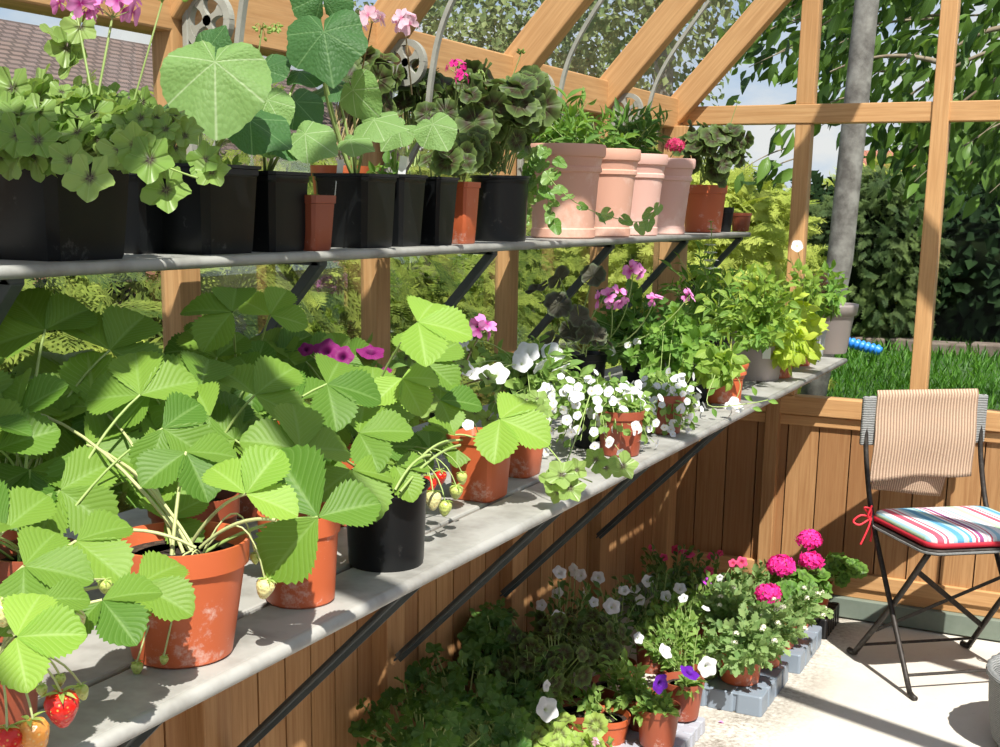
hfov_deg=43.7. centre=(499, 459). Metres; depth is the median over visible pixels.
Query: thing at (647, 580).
flower
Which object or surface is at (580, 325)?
geranium
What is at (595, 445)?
flower
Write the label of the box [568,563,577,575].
flower
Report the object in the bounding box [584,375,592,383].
flower
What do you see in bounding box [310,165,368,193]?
pot
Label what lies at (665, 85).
tree
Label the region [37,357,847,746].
shelf
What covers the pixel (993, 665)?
wicker basket
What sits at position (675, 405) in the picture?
pot
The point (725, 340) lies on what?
pot
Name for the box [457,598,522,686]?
geranium
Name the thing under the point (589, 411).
flower
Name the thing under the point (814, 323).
basil
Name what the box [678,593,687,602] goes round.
flower
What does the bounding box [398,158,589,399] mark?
conifer
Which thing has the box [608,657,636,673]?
pot
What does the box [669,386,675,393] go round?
flower
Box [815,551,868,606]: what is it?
geranium
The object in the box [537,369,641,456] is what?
potted bacopa
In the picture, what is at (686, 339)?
plant
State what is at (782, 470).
wall
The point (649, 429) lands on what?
flower
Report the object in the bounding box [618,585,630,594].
flower
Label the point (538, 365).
flower
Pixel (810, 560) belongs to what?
geranium
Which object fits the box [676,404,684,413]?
flower
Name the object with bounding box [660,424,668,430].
flower
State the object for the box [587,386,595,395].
flower
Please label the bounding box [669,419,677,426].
flower
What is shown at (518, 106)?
geranium
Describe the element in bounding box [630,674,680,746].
petunia
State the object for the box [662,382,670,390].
flower
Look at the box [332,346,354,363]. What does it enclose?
flower
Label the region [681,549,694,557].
flower
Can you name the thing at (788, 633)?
potted marguerite
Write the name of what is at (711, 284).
potted herb
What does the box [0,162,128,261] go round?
pot
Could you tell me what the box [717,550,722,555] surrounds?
flower
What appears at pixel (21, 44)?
house
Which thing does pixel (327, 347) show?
flower
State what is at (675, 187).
terracotta planter
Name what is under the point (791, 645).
pot
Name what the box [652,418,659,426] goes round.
flower
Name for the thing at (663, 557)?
flower
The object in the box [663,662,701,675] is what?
pot
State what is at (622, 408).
flower
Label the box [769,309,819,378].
basil
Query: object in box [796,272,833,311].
potted herb
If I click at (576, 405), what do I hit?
flower
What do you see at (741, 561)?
flower
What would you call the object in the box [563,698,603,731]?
pot
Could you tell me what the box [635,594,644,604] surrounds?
flower
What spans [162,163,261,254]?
pot
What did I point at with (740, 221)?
pot
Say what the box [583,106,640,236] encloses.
terracotta planter
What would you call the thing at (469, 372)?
flower
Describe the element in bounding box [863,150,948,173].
house
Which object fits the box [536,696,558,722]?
flower
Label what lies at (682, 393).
flower
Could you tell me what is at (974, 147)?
tree
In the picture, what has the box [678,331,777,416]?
basil
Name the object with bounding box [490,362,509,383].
flower
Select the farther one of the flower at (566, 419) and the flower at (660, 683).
the flower at (660, 683)
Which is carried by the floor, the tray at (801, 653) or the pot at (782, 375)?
the tray at (801, 653)
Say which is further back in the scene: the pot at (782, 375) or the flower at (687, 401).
the pot at (782, 375)
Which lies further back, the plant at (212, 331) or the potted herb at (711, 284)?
the potted herb at (711, 284)
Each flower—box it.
[298,342,312,355]
[313,338,340,359]
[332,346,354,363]
[356,344,383,359]
[459,338,472,350]
[459,361,473,375]
[469,365,490,379]
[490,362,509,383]
[512,353,532,372]
[514,342,539,360]
[533,360,546,373]
[536,599,546,610]
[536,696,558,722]
[541,342,565,361]
[541,382,554,394]
[543,448,548,456]
[543,679,550,691]
[548,392,555,399]
[549,399,557,406]
[551,406,556,413]
[551,588,563,598]
[552,363,569,373]
[552,565,565,578]
[557,373,564,378]
[559,388,566,395]
[559,405,567,414]
[562,415,572,424]
[565,376,574,382]
[566,385,573,392]
[566,428,575,436]
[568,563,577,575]
[570,395,579,402]
[571,401,580,408]
[573,391,580,397]
[573,411,581,419]
[573,425,581,434]
[573,569,586,581]
[574,382,582,390]
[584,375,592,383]
[586,407,592,414]
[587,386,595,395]
[589,427,597,436]
[589,442,599,449]
[589,597,598,606]
[591,571,604,583]
[592,412,598,420]
[593,396,601,404]
[594,404,602,412]
[595,386,602,394]
[603,598,619,614]
[604,388,612,396]
[605,436,613,442]
[605,440,612,447]
[609,397,616,405]
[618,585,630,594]
[619,406,627,411]
[630,585,640,592]
[631,386,638,393]
[631,421,640,429]
[633,632,643,643]
[635,379,642,387]
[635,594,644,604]
[637,391,644,398]
[641,575,652,587]
[645,425,652,432]
[650,396,657,403]
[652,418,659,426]
[653,674,667,694]
[654,382,660,389]
[657,394,663,401]
[658,402,665,407]
[659,643,671,658]
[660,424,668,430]
[660,553,667,560]
[660,590,670,601]
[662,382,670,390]
[665,368,670,375]
[667,426,674,432]
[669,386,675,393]
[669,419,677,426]
[670,376,677,381]
[670,431,675,436]
[671,545,680,554]
[673,583,686,593]
[675,382,681,388]
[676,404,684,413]
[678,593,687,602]
[680,380,686,386]
[680,391,685,396]
[680,665,699,679]
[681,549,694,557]
[684,397,690,404]
[687,385,693,391]
[688,413,693,420]
[698,656,716,677]
[702,577,711,585]
[704,566,713,575]
[706,552,716,560]
[716,574,723,580]
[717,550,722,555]
[725,402,732,410]
[728,397,738,406]
[728,559,736,566]
[735,403,743,412]
[736,556,747,567]
[791,240,802,251]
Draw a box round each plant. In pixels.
[0,287,215,583]
[0,304,164,541]
[0,479,195,746]
[6,351,298,673]
[70,328,380,523]
[160,25,294,254]
[164,286,311,518]
[205,402,380,608]
[217,295,481,526]
[252,22,337,251]
[286,0,408,247]
[322,405,460,572]
[348,676,490,746]
[366,112,457,246]
[413,391,550,502]
[583,279,694,382]
[622,301,732,382]
[694,260,801,380]
[702,602,790,686]
[731,559,769,603]
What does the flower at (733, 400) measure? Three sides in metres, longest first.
0.027 x 0.027 x 0.002 m
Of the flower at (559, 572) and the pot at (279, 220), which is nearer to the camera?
the pot at (279, 220)
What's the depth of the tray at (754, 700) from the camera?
3.69 m
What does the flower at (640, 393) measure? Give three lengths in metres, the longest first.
0.022 x 0.022 x 0.001 m
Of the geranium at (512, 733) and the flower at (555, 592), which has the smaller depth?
the geranium at (512, 733)
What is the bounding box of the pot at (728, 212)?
[721,207,733,231]
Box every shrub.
[807,161,955,347]
[822,153,948,188]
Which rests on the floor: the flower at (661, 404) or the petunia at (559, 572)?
the petunia at (559, 572)
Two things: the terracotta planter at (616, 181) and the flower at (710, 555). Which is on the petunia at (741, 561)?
the flower at (710, 555)
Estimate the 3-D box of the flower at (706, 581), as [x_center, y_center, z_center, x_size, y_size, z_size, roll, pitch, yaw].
[0.678,0.403,4.116,0.045,0.016,0.043,38,32,-4]
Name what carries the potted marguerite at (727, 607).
on the tray at (754, 700)
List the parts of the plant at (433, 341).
pot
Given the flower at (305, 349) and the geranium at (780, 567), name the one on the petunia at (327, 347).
the flower at (305, 349)
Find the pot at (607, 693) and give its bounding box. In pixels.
[591,673,631,709]
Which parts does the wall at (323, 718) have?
post, post, post, post, corner post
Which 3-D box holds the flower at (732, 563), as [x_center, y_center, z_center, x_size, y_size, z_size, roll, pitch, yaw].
[0.811,0.362,4.350,0.032,0.031,0.011,39,-17,19]
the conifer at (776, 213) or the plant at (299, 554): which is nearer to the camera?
the plant at (299, 554)
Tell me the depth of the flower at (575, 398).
2.46 m
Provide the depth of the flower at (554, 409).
2.50 m
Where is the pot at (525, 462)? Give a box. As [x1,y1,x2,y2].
[509,442,542,478]
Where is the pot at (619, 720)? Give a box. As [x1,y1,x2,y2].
[585,705,630,745]
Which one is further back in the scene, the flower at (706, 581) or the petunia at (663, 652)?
the flower at (706, 581)
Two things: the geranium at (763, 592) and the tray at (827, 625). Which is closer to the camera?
the geranium at (763, 592)
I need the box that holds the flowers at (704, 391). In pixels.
[686,365,707,401]
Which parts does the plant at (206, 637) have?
pot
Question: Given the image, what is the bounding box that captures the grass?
[827,332,999,409]
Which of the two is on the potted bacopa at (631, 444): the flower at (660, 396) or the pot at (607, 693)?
the flower at (660, 396)
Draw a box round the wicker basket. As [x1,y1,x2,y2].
[986,652,999,746]
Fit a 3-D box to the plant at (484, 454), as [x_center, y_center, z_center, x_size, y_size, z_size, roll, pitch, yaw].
[-0.036,-0.017,2.128,0.238,0.191,0.200,6,13,26]
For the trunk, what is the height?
5.110 m
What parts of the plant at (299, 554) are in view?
pot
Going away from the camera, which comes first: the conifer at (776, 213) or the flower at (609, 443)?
the flower at (609, 443)
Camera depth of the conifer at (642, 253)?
6.54 m
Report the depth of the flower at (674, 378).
2.86 m
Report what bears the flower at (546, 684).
on the petunia at (546, 708)
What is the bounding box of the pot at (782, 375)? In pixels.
[779,366,791,378]
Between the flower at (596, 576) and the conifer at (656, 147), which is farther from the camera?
the conifer at (656, 147)
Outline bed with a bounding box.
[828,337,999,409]
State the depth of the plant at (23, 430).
1.61 m
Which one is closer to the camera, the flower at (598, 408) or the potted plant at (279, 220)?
the potted plant at (279, 220)
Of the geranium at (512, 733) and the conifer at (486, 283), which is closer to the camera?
the geranium at (512, 733)
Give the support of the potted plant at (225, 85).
on the shelf at (13, 273)
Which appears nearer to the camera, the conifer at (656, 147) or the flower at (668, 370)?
the flower at (668, 370)
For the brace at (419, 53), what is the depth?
2.64 m
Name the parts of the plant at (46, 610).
pot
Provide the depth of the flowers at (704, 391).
3.31 m
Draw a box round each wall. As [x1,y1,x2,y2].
[0,0,691,746]
[667,0,999,640]
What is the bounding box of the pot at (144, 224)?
[124,172,163,253]
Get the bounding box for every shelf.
[0,232,750,340]
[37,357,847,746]
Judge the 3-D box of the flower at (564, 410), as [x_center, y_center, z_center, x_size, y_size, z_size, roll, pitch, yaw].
[0.127,-0.099,2.485,0.020,0.020,0.001,32,33,16]
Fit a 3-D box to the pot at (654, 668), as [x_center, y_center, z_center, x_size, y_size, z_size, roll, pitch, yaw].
[0.488,0.617,3.990,0.120,0.110,0.120,6,13,26]
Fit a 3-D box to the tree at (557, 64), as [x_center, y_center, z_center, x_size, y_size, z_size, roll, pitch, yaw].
[-0.134,-4.769,18.302,5.036,5.120,2.282,4,12,14]
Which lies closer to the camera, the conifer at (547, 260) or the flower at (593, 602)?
the flower at (593, 602)
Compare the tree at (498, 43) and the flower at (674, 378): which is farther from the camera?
the tree at (498, 43)
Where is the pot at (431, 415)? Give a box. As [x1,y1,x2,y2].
[428,412,474,453]
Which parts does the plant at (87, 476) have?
pot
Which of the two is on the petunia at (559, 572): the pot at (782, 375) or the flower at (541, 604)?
the flower at (541, 604)
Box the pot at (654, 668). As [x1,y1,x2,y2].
[636,633,668,673]
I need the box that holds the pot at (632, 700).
[626,687,662,731]
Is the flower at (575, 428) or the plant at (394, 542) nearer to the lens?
the plant at (394, 542)
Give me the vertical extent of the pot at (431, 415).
0.110 m
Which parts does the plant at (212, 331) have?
pot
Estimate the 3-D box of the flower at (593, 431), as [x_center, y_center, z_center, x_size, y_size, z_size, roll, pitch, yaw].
[0.184,-0.056,2.458,0.020,0.020,0.001,-12,4,-16]
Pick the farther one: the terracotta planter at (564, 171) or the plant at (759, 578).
the plant at (759, 578)
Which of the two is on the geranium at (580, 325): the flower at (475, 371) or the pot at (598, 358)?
the pot at (598, 358)
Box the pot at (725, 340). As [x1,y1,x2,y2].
[705,333,730,345]
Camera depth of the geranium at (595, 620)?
3.47 m
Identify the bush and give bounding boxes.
[701,169,866,326]
[810,171,985,337]
[911,178,999,343]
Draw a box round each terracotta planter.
[516,85,662,238]
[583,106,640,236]
[603,97,671,235]
[657,137,695,234]
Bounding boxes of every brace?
[182,0,248,154]
[384,0,455,172]
[517,0,604,175]
[611,0,710,127]
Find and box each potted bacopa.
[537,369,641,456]
[586,376,663,457]
[631,368,705,436]
[665,343,715,401]
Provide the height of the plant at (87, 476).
0.391 m
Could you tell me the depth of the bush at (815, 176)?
14.87 m
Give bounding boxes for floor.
[492,591,999,746]
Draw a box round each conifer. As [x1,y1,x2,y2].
[0,274,163,528]
[7,68,316,508]
[117,82,424,424]
[160,156,494,421]
[393,149,561,422]
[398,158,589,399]
[495,159,577,346]
[550,150,809,393]
[622,132,704,265]
[693,161,837,390]
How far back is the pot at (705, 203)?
4.17 m
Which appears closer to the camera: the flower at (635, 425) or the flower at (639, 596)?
the flower at (635, 425)
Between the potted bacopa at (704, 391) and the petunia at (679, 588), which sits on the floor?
the petunia at (679, 588)
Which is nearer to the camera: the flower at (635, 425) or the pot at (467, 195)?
the flower at (635, 425)
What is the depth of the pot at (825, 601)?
4.35 m
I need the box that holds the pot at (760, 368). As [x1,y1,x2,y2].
[731,331,780,380]
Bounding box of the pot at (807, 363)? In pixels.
[799,359,809,365]
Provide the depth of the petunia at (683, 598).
3.83 m
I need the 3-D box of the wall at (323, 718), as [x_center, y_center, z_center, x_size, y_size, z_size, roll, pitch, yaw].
[-0.655,0.105,2.112,0.115,1.830,5.900,6,13,26]
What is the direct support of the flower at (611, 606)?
on the petunia at (611, 606)
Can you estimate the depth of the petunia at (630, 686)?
3.40 m
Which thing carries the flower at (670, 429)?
on the potted bacopa at (677, 395)
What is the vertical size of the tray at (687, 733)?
0.040 m
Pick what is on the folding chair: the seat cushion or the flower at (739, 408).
the seat cushion
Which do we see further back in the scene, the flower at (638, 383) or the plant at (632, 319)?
the plant at (632, 319)
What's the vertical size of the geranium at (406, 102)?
0.399 m
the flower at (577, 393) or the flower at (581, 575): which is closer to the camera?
the flower at (577, 393)
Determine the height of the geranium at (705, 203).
0.418 m
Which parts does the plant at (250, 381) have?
pot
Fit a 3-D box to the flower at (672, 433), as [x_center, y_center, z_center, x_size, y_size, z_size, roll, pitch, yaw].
[0.389,-0.058,2.804,0.016,0.016,0.001,-19,-15,-24]
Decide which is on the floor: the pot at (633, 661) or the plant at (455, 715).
the plant at (455, 715)
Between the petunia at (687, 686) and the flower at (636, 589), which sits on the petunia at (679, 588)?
the flower at (636, 589)
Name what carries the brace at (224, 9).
attached to the roof beams
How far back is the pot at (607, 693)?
3.55 m
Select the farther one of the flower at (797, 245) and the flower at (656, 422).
the flower at (797, 245)
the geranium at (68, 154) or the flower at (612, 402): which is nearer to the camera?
the geranium at (68, 154)
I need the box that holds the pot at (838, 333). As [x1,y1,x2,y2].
[821,316,853,353]
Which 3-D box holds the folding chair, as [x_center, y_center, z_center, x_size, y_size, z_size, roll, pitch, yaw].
[1.424,0.258,3.938,0.444,0.867,0.463,-1,12,-11]
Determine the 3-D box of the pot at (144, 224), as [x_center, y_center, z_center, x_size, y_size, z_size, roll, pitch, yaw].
[-0.546,-0.416,1.906,0.146,0.197,0.126,6,13,26]
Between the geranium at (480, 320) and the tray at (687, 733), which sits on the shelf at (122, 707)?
the geranium at (480, 320)
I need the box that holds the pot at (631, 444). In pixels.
[598,409,645,457]
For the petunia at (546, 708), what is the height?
0.358 m
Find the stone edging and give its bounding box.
[850,335,999,356]
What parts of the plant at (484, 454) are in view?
flower, pot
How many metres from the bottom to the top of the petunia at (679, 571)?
0.305 m
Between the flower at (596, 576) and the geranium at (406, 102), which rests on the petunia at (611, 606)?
the flower at (596, 576)
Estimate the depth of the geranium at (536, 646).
3.29 m
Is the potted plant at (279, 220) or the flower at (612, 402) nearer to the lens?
the potted plant at (279, 220)
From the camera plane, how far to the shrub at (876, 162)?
16.41 m
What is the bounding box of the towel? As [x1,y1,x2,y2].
[870,389,978,495]
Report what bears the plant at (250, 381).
on the shelf at (122, 707)
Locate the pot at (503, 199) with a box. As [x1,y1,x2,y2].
[470,175,530,241]
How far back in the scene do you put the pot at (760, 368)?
3.73 m
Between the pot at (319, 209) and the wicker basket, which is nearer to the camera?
the pot at (319, 209)
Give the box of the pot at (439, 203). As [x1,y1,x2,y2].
[420,177,458,244]
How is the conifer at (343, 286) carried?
on the ground
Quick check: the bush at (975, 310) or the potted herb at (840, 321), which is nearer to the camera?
the potted herb at (840, 321)
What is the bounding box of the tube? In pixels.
[848,338,882,355]
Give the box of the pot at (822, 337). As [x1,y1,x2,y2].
[816,328,827,355]
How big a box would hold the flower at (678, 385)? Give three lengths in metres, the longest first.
0.016 x 0.016 x 0.001 m
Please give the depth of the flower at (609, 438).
2.52 m
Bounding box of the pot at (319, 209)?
[304,193,335,250]
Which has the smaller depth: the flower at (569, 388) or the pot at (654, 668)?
the flower at (569, 388)
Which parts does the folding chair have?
leg rail, leg, panel, seat, leg, leg rail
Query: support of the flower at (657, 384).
on the potted bacopa at (677, 395)
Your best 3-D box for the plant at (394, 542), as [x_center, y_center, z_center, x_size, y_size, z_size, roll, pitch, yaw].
[-0.186,0.039,1.750,0.179,0.229,0.302,6,13,26]
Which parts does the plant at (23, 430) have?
pot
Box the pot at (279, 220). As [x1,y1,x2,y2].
[252,171,310,251]
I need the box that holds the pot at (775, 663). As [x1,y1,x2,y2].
[761,655,780,668]
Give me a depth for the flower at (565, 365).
2.84 m
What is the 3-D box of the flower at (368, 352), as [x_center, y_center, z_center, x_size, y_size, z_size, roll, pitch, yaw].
[-0.207,-0.167,2.006,0.045,0.016,0.046,29,38,23]
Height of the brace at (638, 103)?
0.623 m
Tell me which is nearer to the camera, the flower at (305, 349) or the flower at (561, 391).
the flower at (305, 349)
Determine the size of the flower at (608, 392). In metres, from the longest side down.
0.019 x 0.019 x 0.001 m
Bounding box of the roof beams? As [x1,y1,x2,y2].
[170,0,790,122]
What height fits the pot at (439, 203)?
0.133 m
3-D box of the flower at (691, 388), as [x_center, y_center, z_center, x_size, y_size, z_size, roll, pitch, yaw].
[0.433,-0.162,2.827,0.016,0.016,0.001,-31,-2,-11]
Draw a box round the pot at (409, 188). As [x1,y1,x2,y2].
[391,174,427,246]
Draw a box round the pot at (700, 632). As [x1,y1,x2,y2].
[691,623,704,638]
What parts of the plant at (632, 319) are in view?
flower, pot, flower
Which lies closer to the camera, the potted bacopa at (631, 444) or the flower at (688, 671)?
the potted bacopa at (631, 444)
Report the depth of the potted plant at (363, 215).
2.11 m
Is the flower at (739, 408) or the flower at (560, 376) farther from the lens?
the flower at (739, 408)
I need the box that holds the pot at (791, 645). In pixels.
[783,623,796,649]
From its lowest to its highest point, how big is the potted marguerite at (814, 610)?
0.233 m
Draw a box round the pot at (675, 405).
[650,396,684,434]
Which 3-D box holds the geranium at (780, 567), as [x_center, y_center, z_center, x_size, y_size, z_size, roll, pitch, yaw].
[0.939,0.449,4.071,0.172,0.295,0.199,-8,14,-36]
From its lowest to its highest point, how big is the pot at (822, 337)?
0.100 m
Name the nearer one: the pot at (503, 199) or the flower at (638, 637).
the pot at (503, 199)
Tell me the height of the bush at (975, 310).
2.145 m
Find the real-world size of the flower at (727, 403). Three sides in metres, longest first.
0.023 x 0.023 x 0.001 m
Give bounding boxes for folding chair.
[846,394,999,700]
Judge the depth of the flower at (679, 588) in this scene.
3.94 m
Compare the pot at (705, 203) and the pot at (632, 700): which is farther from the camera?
the pot at (705, 203)
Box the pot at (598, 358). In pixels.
[565,350,606,384]
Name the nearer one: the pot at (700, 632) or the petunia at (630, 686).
the petunia at (630, 686)
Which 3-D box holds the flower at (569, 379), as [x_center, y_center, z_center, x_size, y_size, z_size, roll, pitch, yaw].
[0.142,-0.162,2.524,0.022,0.001,0.022,22,39,-3]
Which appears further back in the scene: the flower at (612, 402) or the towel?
the towel
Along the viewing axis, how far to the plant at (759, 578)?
4.29 m
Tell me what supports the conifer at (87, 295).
on the ground
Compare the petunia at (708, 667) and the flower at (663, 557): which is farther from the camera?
the flower at (663, 557)
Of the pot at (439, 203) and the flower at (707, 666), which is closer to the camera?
the pot at (439, 203)
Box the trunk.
[800,0,878,395]
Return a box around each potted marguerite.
[690,576,761,637]
[747,595,807,668]
[780,580,833,649]
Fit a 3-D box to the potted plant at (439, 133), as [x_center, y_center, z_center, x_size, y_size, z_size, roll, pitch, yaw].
[-0.170,-0.527,2.354,0.218,0.246,0.122,6,13,26]
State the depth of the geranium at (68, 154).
1.53 m
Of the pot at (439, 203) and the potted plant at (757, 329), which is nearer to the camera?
the pot at (439, 203)
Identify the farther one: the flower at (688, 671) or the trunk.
the trunk
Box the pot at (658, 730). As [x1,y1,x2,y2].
[636,699,680,746]
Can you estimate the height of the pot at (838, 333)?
0.165 m
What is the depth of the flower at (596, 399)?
2.48 m
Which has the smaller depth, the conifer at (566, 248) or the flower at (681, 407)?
the flower at (681, 407)
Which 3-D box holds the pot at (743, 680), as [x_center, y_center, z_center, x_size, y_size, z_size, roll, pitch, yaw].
[0.722,0.608,3.745,0.140,0.110,0.140,6,13,26]
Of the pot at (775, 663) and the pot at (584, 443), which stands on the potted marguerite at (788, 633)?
the pot at (775, 663)
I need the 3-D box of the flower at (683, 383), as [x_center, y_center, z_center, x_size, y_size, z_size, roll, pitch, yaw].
[0.418,-0.174,2.845,0.018,0.018,0.001,29,-35,-12]
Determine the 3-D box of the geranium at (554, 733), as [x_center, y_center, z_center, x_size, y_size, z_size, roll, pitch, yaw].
[0.143,0.728,3.169,0.315,0.215,0.290,6,12,22]
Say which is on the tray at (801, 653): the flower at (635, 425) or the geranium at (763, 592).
the geranium at (763, 592)
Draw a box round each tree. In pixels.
[323,0,740,174]
[394,0,650,174]
[541,0,778,148]
[716,0,999,237]
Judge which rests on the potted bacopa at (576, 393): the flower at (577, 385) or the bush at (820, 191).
the flower at (577, 385)
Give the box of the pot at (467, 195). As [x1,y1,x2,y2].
[452,182,480,243]
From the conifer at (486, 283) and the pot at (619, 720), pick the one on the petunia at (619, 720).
the pot at (619, 720)
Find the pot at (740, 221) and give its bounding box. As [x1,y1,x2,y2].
[732,213,751,231]
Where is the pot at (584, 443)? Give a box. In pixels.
[572,403,599,448]
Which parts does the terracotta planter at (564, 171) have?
pot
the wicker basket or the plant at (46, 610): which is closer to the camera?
the plant at (46, 610)
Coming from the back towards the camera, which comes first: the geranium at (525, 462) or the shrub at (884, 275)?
the shrub at (884, 275)
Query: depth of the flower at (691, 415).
2.82 m
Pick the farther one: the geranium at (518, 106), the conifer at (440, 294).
the conifer at (440, 294)
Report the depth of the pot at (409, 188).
2.36 m
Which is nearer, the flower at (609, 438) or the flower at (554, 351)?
the flower at (609, 438)
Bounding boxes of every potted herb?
[657,221,748,345]
[770,240,828,355]
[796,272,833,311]
[809,259,858,353]
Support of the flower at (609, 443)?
on the potted bacopa at (576, 393)
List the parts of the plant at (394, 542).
pot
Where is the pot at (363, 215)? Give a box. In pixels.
[312,173,398,247]
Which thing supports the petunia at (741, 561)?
on the floor
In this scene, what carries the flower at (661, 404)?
on the potted bacopa at (677, 395)
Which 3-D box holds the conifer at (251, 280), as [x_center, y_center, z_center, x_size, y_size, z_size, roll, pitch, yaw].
[-1.084,-0.083,3.510,1.616,2.003,1.231,-10,16,-43]
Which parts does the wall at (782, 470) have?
rail, rail, sill rail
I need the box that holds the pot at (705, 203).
[685,185,727,232]
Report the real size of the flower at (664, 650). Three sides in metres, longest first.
0.048 x 0.046 x 0.017 m
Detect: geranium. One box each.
[0,0,231,261]
[310,5,419,193]
[393,59,453,174]
[393,314,496,453]
[405,642,517,746]
[413,48,561,241]
[418,141,476,244]
[427,699,534,746]
[451,125,491,243]
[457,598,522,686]
[467,608,603,731]
[480,390,638,503]
[486,679,565,739]
[495,697,613,746]
[524,606,631,709]
[525,259,694,384]
[672,100,753,232]
[754,582,783,619]
[765,554,818,605]
[789,529,832,627]
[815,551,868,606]
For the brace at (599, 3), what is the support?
attached to the roof beams
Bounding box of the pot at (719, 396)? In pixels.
[707,363,748,403]
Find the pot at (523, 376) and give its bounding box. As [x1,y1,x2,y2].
[506,372,555,398]
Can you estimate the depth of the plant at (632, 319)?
3.44 m
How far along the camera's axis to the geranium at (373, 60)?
2.51 m
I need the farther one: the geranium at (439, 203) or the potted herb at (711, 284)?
the potted herb at (711, 284)
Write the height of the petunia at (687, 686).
0.195 m
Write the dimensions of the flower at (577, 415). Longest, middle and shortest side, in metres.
0.019 x 0.019 x 0.001 m
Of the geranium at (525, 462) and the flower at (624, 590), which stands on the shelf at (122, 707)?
the geranium at (525, 462)
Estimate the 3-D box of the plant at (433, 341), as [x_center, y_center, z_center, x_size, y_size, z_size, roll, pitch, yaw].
[-0.204,-0.073,1.940,0.348,0.371,0.389,9,14,35]
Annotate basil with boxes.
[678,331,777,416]
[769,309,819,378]
[784,286,828,365]
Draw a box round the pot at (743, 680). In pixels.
[720,652,760,686]
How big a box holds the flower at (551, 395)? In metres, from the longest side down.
0.018 x 0.018 x 0.001 m
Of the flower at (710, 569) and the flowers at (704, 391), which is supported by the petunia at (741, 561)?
the flower at (710, 569)
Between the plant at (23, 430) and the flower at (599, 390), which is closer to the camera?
the plant at (23, 430)
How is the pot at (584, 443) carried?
on the potted bacopa at (576, 393)
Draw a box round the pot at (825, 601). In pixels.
[818,579,832,606]
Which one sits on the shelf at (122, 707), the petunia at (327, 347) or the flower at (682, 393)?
the petunia at (327, 347)
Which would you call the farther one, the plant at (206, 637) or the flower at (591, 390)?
the flower at (591, 390)
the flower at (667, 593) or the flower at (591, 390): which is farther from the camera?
the flower at (667, 593)
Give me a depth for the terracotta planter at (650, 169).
3.53 m
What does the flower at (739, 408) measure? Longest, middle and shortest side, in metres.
0.023 x 0.023 x 0.001 m
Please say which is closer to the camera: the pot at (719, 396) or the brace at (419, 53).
the brace at (419, 53)
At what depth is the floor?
3.78 m
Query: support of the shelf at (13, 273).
attached to the wall at (323, 718)
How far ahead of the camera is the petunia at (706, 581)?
4.10 m
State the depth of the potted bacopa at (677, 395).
2.82 m
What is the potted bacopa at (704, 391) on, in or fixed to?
on the shelf at (122, 707)
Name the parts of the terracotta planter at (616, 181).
pot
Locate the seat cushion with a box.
[852,505,999,548]
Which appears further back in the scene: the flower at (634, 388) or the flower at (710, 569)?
the flower at (710, 569)
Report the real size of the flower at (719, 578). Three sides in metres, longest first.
0.026 x 0.025 x 0.009 m
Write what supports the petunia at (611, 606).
on the floor
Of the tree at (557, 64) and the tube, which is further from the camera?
the tree at (557, 64)
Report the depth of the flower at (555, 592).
3.63 m
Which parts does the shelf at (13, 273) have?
cross rail, cross rail, cross rail, cross rail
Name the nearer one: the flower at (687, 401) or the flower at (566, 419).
the flower at (566, 419)
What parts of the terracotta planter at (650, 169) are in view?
pot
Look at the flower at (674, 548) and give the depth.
4.46 m
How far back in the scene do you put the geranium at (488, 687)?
3.02 m
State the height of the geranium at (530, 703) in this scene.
0.263 m
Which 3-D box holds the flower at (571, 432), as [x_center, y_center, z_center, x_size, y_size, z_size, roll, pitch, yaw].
[0.139,-0.054,2.442,0.020,0.020,0.001,-17,28,26]
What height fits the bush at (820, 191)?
2.183 m
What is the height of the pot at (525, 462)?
0.095 m
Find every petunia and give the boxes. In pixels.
[298,332,406,443]
[505,631,565,722]
[525,563,592,697]
[566,683,630,745]
[571,571,654,673]
[594,647,662,731]
[611,563,686,673]
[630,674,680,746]
[633,615,701,675]
[640,544,706,619]
[642,591,709,661]
[666,665,707,721]
[674,569,723,638]
[686,550,752,598]
[686,630,721,679]
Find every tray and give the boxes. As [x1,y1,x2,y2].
[613,716,704,746]
[700,661,788,716]
[781,624,821,673]
[812,602,839,638]
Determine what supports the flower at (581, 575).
on the petunia at (559, 572)
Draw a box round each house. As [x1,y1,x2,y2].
[0,19,399,288]
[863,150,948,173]
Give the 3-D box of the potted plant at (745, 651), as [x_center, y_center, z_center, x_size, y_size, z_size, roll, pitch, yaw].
[0.716,0.551,3.668,0.257,0.253,0.259,-8,15,-38]
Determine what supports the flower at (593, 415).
on the potted bacopa at (631, 444)
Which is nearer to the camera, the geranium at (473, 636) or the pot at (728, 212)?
the geranium at (473, 636)
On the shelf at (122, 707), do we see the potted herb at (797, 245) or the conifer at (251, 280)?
the potted herb at (797, 245)
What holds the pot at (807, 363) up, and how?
on the basil at (814, 323)
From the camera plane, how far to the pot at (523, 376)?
2.82 m
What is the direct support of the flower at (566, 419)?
on the potted bacopa at (576, 393)

